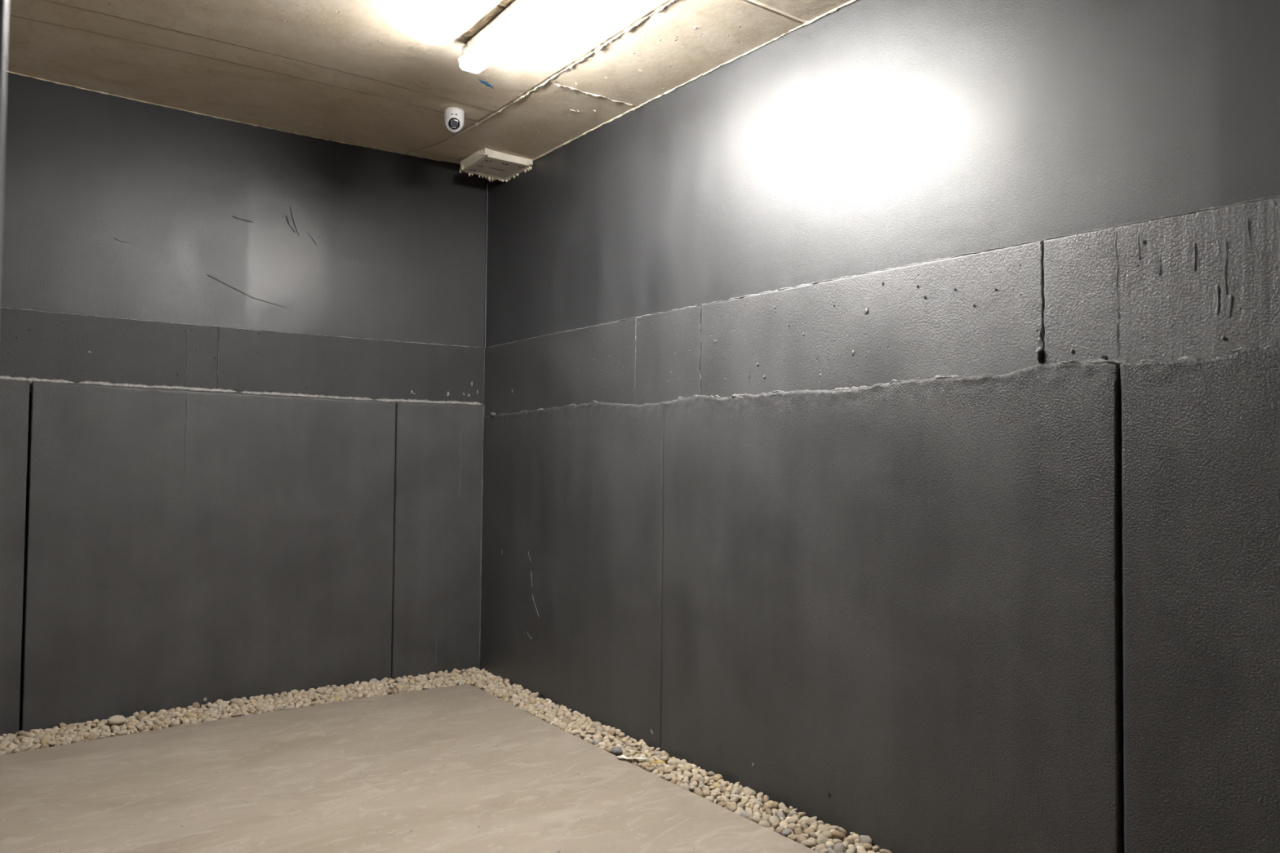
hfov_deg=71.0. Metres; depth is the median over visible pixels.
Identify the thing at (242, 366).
wall
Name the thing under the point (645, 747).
pebble
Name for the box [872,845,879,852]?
pebble
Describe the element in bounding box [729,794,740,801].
pebble
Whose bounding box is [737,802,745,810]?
pebble
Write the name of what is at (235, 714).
pebble
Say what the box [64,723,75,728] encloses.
pebble
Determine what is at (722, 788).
pebble
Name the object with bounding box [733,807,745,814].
pebble
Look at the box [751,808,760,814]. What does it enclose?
pebble
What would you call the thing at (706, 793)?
pebble
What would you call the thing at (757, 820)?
pebble
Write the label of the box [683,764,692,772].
pebble
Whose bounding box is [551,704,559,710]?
pebble
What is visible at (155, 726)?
pebble
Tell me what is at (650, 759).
pebble
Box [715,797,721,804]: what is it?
pebble
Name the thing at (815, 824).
pebble
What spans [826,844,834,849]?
pebble
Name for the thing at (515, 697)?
pebble
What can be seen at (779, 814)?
pebble
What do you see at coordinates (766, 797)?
pebble
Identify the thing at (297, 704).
pebble
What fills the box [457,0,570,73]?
ceiling light
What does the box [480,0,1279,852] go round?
wall
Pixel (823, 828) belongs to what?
pebble
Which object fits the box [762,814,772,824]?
pebble
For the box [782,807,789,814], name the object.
pebble
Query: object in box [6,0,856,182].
ceiling
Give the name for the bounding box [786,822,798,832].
pebble
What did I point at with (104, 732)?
pebble
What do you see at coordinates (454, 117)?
security camera
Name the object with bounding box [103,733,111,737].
pebble
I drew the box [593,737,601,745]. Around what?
pebble
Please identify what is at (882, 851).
pebble
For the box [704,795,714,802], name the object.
pebble
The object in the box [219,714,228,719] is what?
pebble
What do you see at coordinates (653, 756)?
pebble
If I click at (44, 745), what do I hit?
pebble
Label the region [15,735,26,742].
pebble
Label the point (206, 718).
pebble
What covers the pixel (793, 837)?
pebble
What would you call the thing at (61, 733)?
pebble
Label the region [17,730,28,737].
pebble
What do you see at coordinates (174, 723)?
pebble
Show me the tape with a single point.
(620, 756)
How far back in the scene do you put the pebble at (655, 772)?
3.74 m
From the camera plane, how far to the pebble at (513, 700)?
4.77 m
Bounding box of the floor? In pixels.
[0,684,818,852]
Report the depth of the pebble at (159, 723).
4.31 m
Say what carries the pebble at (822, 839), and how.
on the gravel at (543, 708)
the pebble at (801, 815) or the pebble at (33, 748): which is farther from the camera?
the pebble at (33, 748)
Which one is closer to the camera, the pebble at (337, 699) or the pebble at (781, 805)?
the pebble at (781, 805)
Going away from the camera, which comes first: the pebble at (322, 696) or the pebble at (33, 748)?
the pebble at (33, 748)
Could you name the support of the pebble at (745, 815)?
on the gravel at (543, 708)
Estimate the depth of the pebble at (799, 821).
3.24 m
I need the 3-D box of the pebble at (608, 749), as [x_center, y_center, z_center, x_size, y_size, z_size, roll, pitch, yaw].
[-0.136,1.448,4.013,0.030,0.024,0.027,1,-2,2]
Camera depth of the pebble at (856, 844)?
3.05 m
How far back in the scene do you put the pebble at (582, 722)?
4.39 m
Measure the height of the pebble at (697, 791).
0.042 m
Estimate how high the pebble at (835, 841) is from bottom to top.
0.028 m
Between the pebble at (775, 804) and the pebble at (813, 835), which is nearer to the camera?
the pebble at (813, 835)
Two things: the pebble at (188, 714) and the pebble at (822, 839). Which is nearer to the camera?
the pebble at (822, 839)
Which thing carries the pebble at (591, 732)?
on the gravel at (543, 708)
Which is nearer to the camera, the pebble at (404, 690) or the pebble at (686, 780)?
the pebble at (686, 780)
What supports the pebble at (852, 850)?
on the gravel at (543, 708)
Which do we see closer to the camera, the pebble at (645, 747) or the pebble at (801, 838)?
the pebble at (801, 838)
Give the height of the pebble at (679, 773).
0.022 m
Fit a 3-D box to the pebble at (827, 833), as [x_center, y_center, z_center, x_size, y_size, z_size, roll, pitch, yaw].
[0.653,1.433,3.137,0.043,0.035,0.053,0,-2,28]
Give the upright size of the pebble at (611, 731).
0.034 m
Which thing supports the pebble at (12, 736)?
on the gravel at (256, 704)
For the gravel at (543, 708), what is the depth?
4.10 m
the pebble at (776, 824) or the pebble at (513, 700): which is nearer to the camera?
the pebble at (776, 824)
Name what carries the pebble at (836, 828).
on the gravel at (543, 708)
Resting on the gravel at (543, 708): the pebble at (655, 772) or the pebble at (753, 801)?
the pebble at (753, 801)
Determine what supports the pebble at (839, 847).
on the gravel at (543, 708)
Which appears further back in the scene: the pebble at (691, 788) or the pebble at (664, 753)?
the pebble at (664, 753)
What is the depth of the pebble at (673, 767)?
3.77 m
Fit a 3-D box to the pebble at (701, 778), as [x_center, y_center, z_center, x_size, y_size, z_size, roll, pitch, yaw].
[0.251,1.442,3.648,0.028,0.037,0.034,0,-2,10]
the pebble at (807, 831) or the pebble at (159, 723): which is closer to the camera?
the pebble at (807, 831)
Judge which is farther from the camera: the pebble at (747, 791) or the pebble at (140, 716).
the pebble at (140, 716)
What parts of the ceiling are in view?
panel, panel, panel, frame, panel, panel, panel, panel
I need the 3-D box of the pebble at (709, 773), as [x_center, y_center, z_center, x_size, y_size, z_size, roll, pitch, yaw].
[0.295,1.441,3.717,0.035,0.024,0.028,2,-2,-44]
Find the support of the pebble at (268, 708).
on the gravel at (256, 704)
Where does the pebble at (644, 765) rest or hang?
on the gravel at (543, 708)
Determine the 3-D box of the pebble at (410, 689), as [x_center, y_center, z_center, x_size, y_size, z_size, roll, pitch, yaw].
[-1.284,1.474,4.997,0.051,0.033,0.030,1,-2,-25]
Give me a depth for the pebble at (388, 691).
4.93 m
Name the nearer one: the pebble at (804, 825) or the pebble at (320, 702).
the pebble at (804, 825)
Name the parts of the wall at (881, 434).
concrete panel, render panel, concrete panel, concrete panel, panel, render panel, concrete panel, render panel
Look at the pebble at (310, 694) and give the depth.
4.85 m
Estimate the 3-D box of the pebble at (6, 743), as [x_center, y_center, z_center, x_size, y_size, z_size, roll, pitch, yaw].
[-2.846,1.426,4.019,0.042,0.028,0.037,2,-2,-35]
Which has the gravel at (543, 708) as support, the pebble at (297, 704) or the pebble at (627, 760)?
the pebble at (627, 760)
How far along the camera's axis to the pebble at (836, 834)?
3.11 m
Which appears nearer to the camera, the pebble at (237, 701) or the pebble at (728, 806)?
the pebble at (728, 806)
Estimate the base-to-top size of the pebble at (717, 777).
0.030 m
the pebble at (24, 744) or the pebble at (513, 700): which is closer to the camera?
the pebble at (24, 744)
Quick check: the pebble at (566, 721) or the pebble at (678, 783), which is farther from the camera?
the pebble at (566, 721)
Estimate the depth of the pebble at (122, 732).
4.18 m
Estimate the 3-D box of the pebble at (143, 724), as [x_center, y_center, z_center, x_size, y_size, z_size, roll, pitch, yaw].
[-2.418,1.446,4.339,0.048,0.026,0.046,1,-2,-8]
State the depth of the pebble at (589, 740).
4.12 m
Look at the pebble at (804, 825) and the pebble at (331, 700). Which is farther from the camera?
the pebble at (331, 700)
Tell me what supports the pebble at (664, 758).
on the gravel at (543, 708)
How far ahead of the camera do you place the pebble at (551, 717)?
4.49 m
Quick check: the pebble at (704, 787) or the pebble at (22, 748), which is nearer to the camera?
the pebble at (704, 787)
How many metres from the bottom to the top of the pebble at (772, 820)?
0.032 m
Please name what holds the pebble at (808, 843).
on the gravel bed
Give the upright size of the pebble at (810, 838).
0.026 m
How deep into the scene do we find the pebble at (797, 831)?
3.17 m
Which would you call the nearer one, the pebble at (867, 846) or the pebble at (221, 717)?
the pebble at (867, 846)
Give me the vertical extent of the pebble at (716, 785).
0.025 m
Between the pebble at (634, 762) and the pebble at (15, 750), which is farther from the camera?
the pebble at (15, 750)
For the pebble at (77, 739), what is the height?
0.033 m
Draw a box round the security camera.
[444,106,464,132]
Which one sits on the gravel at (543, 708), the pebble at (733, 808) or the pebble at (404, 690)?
the pebble at (733, 808)
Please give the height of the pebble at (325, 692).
0.034 m
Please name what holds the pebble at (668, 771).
on the gravel at (543, 708)
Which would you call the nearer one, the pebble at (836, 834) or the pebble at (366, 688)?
the pebble at (836, 834)
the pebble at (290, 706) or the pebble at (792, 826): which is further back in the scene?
the pebble at (290, 706)
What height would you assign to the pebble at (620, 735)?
0.043 m
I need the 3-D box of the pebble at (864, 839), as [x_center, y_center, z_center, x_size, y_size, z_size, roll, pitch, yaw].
[0.773,1.420,3.078,0.037,0.030,0.047,0,-2,-15]
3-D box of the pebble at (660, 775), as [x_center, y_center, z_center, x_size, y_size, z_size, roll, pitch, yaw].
[0.085,1.453,3.724,0.036,0.023,0.030,1,-2,-9]
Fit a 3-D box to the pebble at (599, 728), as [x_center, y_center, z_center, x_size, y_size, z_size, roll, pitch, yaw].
[-0.198,1.456,4.300,0.048,0.033,0.032,0,-2,15]
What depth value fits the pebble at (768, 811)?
3.32 m
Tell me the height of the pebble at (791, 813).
0.034 m
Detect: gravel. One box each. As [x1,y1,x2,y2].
[0,666,499,754]
[474,676,879,852]
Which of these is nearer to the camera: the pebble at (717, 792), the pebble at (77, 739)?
the pebble at (717, 792)
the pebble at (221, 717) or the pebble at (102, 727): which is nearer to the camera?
the pebble at (102, 727)
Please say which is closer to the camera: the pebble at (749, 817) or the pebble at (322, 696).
the pebble at (749, 817)
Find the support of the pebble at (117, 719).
on the gravel at (256, 704)
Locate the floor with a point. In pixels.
(525, 793)
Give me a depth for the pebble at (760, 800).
3.42 m
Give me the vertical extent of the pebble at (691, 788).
0.024 m
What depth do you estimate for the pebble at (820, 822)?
3.22 m
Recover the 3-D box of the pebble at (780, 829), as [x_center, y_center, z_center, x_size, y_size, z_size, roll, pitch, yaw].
[0.499,1.435,3.183,0.036,0.029,0.024,1,-2,-13]
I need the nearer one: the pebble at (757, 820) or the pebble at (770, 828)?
the pebble at (770, 828)
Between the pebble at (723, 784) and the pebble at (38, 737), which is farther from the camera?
the pebble at (38, 737)
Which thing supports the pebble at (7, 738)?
on the gravel bed
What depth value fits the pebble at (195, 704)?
4.60 m
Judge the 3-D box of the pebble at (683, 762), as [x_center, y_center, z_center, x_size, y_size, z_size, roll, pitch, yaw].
[0.187,1.447,3.846,0.034,0.036,0.048,1,-2,-25]
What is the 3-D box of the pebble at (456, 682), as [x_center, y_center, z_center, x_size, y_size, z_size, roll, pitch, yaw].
[-1.060,1.476,5.157,0.044,0.035,0.037,0,-2,16]
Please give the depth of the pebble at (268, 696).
4.77 m
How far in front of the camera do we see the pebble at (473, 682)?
5.15 m
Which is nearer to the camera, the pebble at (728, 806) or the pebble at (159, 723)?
the pebble at (728, 806)
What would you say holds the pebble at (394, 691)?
on the pebble
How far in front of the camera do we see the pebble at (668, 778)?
3.67 m
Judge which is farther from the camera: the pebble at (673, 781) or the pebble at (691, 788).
the pebble at (673, 781)
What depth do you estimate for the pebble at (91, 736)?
4.12 m
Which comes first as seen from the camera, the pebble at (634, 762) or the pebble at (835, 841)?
the pebble at (835, 841)
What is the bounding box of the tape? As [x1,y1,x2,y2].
[616,755,649,759]
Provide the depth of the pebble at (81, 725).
4.26 m
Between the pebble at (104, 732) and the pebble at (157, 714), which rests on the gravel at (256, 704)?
the pebble at (157, 714)
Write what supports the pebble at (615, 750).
on the pebble
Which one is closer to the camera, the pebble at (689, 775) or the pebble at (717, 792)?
the pebble at (717, 792)
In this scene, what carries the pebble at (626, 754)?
on the gravel at (543, 708)
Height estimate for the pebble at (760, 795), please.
0.030 m
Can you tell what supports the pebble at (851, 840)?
on the gravel at (543, 708)
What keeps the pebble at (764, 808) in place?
on the gravel at (543, 708)
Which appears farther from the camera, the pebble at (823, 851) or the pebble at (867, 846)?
the pebble at (867, 846)
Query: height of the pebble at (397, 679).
0.034 m
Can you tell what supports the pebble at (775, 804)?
on the gravel at (543, 708)
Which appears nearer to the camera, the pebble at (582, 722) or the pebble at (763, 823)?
the pebble at (763, 823)
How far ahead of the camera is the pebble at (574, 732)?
4.26 m
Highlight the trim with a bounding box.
[0,0,8,258]
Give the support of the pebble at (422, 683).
on the gravel at (256, 704)
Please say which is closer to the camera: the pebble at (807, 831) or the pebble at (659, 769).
the pebble at (807, 831)
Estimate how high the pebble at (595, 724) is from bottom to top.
0.041 m
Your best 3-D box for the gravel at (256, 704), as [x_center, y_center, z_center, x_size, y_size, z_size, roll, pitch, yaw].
[-2.027,1.463,4.597,2.776,0.084,0.402,2,-2,-35]
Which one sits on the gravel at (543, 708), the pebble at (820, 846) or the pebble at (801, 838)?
the pebble at (820, 846)
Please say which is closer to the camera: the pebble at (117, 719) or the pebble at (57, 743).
the pebble at (57, 743)
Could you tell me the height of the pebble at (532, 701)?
0.033 m
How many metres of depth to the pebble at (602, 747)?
4.05 m
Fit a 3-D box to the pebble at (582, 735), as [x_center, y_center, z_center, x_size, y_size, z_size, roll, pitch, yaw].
[-0.268,1.455,4.224,0.036,0.025,0.023,-1,-2,35]
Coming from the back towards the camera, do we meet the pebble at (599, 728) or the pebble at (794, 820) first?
the pebble at (599, 728)
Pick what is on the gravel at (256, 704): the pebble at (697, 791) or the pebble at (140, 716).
the pebble at (140, 716)
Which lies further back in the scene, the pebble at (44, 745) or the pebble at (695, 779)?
the pebble at (44, 745)
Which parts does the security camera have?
len glass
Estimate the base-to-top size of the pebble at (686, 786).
0.038 m
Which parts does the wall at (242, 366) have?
render panel, concrete panel, render panel, panel, concrete panel, render panel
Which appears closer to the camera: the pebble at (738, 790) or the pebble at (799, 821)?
the pebble at (799, 821)
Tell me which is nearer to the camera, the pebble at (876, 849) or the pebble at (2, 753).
the pebble at (876, 849)
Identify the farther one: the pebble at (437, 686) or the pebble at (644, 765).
the pebble at (437, 686)
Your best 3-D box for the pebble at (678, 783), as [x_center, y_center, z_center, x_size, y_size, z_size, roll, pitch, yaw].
[0.159,1.446,3.618,0.028,0.024,0.032,1,-2,-5]
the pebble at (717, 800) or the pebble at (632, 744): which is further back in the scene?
the pebble at (632, 744)
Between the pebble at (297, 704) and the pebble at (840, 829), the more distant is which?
the pebble at (297, 704)
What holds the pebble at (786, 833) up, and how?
on the gravel at (543, 708)
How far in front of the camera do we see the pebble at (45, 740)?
4.04 m
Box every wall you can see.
[0,71,488,736]
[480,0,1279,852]
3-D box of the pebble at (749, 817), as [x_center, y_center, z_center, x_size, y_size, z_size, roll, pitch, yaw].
[0.407,1.437,3.287,0.028,0.022,0.033,2,-2,-29]
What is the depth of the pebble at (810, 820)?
3.23 m
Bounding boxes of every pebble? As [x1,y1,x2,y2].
[0,736,10,743]
[0,741,10,746]
[0,751,4,755]
[5,733,16,739]
[10,747,20,753]
[13,738,19,744]
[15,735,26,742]
[16,745,27,751]
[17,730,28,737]
[18,742,29,746]
[28,746,37,751]
[35,735,43,740]
[39,743,48,748]
[40,737,50,744]
[47,740,55,746]
[53,741,61,746]
[55,730,66,737]
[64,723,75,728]
[71,735,81,743]
[76,723,84,728]
[86,733,97,740]
[98,724,109,730]
[99,731,111,736]
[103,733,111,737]
[106,715,126,724]
[110,724,119,732]
[115,729,127,735]
[134,722,145,728]
[136,712,146,720]
[151,724,159,729]
[153,711,164,717]
[153,720,164,726]
[169,721,180,727]
[186,712,197,718]
[191,702,199,709]
[202,716,210,722]
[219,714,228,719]
[231,712,239,717]
[234,698,244,705]
[263,694,272,700]
[264,705,273,711]
[285,705,294,709]
[293,702,300,707]
[306,690,314,697]
[318,700,324,704]
[320,694,326,700]
[323,689,330,694]
[324,697,334,703]
[334,696,341,702]
[350,693,357,697]
[364,687,371,690]
[385,689,391,694]
[390,688,397,694]
[394,677,402,682]
[401,687,407,692]
[406,688,414,692]
[418,681,426,686]
[435,683,442,688]
[452,680,459,685]
[470,680,475,685]
[502,693,510,700]
[509,698,517,704]
[511,695,519,699]
[529,699,536,704]
[532,692,538,698]
[548,714,557,719]
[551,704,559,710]
[561,718,571,725]
[569,729,580,735]
[575,720,584,724]
[579,732,585,737]
[586,730,595,734]
[587,738,593,744]
[591,721,601,728]
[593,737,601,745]
[594,726,604,733]
[598,745,606,750]
[606,746,611,753]
[607,728,615,735]
[610,746,622,755]
[613,740,623,746]
[617,732,625,737]
[622,752,631,756]
[626,756,634,763]
[629,742,637,746]
[631,759,639,765]
[640,745,649,753]
[641,761,651,769]
[648,757,656,764]
[650,755,660,759]
[652,768,658,775]
[655,766,665,774]
[656,773,663,777]
[660,751,669,758]
[660,755,668,763]
[664,775,671,781]
[666,759,678,765]
[666,768,672,773]
[668,764,677,771]
[670,779,675,784]
[675,770,681,776]
[675,781,682,786]
[679,759,687,764]
[680,782,690,791]
[682,778,689,784]
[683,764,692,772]
[684,772,693,778]
[688,786,695,791]
[690,776,698,783]
[693,787,702,797]
[698,776,705,782]
[699,770,707,775]
[701,785,710,791]
[702,789,711,797]
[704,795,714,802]
[707,771,715,776]
[710,790,721,796]
[710,792,717,798]
[712,773,722,782]
[712,782,720,788]
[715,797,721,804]
[717,801,727,807]
[718,786,726,793]
[720,781,728,786]
[725,804,733,810]
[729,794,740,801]
[729,795,738,803]
[729,805,737,812]
[732,786,742,795]
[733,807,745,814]
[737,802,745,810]
[739,812,753,818]
[742,787,756,796]
[746,815,752,821]
[747,798,756,804]
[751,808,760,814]
[751,816,763,823]
[752,811,761,817]
[755,798,763,803]
[756,792,763,799]
[758,820,771,827]
[761,804,772,812]
[762,795,768,803]
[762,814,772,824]
[764,808,773,816]
[767,826,775,831]
[768,816,780,825]
[771,822,779,829]
[772,801,778,808]
[774,809,785,819]
[775,826,784,835]
[778,802,786,808]
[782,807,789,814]
[782,829,791,836]
[786,816,799,824]
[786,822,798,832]
[786,834,799,841]
[788,811,797,817]
[794,827,802,835]
[796,835,807,844]
[797,812,806,817]
[797,819,805,824]
[800,821,808,830]
[800,840,815,848]
[803,828,813,835]
[806,817,817,826]
[807,837,817,845]
[809,832,816,839]
[810,822,817,829]
[814,844,826,852]
[817,820,824,824]
[817,824,831,833]
[817,833,828,844]
[819,848,829,852]
[822,830,832,839]
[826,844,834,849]
[830,825,839,830]
[831,831,845,841]
[831,838,839,844]
[833,842,846,852]
[838,826,846,835]
[841,840,848,849]
[843,836,854,844]
[845,845,857,852]
[854,842,862,847]
[859,835,872,844]
[862,843,872,851]
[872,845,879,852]
[878,848,891,852]
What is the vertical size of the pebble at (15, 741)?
0.024 m
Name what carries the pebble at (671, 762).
on the gravel at (543, 708)
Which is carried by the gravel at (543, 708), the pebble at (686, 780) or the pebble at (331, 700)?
the pebble at (686, 780)
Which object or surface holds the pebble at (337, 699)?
on the pebble
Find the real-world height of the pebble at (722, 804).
0.024 m
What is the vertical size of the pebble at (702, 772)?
0.029 m
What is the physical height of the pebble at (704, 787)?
0.028 m
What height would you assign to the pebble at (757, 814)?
0.028 m
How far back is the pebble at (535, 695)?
4.86 m
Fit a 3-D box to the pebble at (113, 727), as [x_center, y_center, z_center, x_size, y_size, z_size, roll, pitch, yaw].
[-2.486,1.437,4.256,0.049,0.042,0.050,2,-2,-31]
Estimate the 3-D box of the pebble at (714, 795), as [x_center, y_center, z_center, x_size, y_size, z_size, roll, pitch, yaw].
[0.286,1.437,3.495,0.021,0.020,0.034,2,-2,-32]
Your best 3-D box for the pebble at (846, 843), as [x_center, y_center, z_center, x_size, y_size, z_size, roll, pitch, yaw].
[0.697,1.435,3.069,0.042,0.028,0.034,2,-2,-40]
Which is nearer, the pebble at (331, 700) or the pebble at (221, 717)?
the pebble at (221, 717)
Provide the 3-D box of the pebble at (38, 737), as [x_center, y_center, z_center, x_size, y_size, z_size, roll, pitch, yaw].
[-2.736,1.422,4.079,0.044,0.034,0.036,-1,-2,37]
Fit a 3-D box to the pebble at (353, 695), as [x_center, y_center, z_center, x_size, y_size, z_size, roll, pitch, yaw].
[-1.547,1.460,4.851,0.038,0.033,0.047,1,-2,0]
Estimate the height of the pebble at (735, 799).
0.029 m
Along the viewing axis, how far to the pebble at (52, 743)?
4.02 m
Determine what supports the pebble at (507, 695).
on the gravel bed
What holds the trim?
on the floor
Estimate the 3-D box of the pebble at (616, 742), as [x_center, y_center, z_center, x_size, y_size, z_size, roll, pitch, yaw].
[-0.096,1.450,4.099,0.048,0.029,0.030,1,-2,-12]

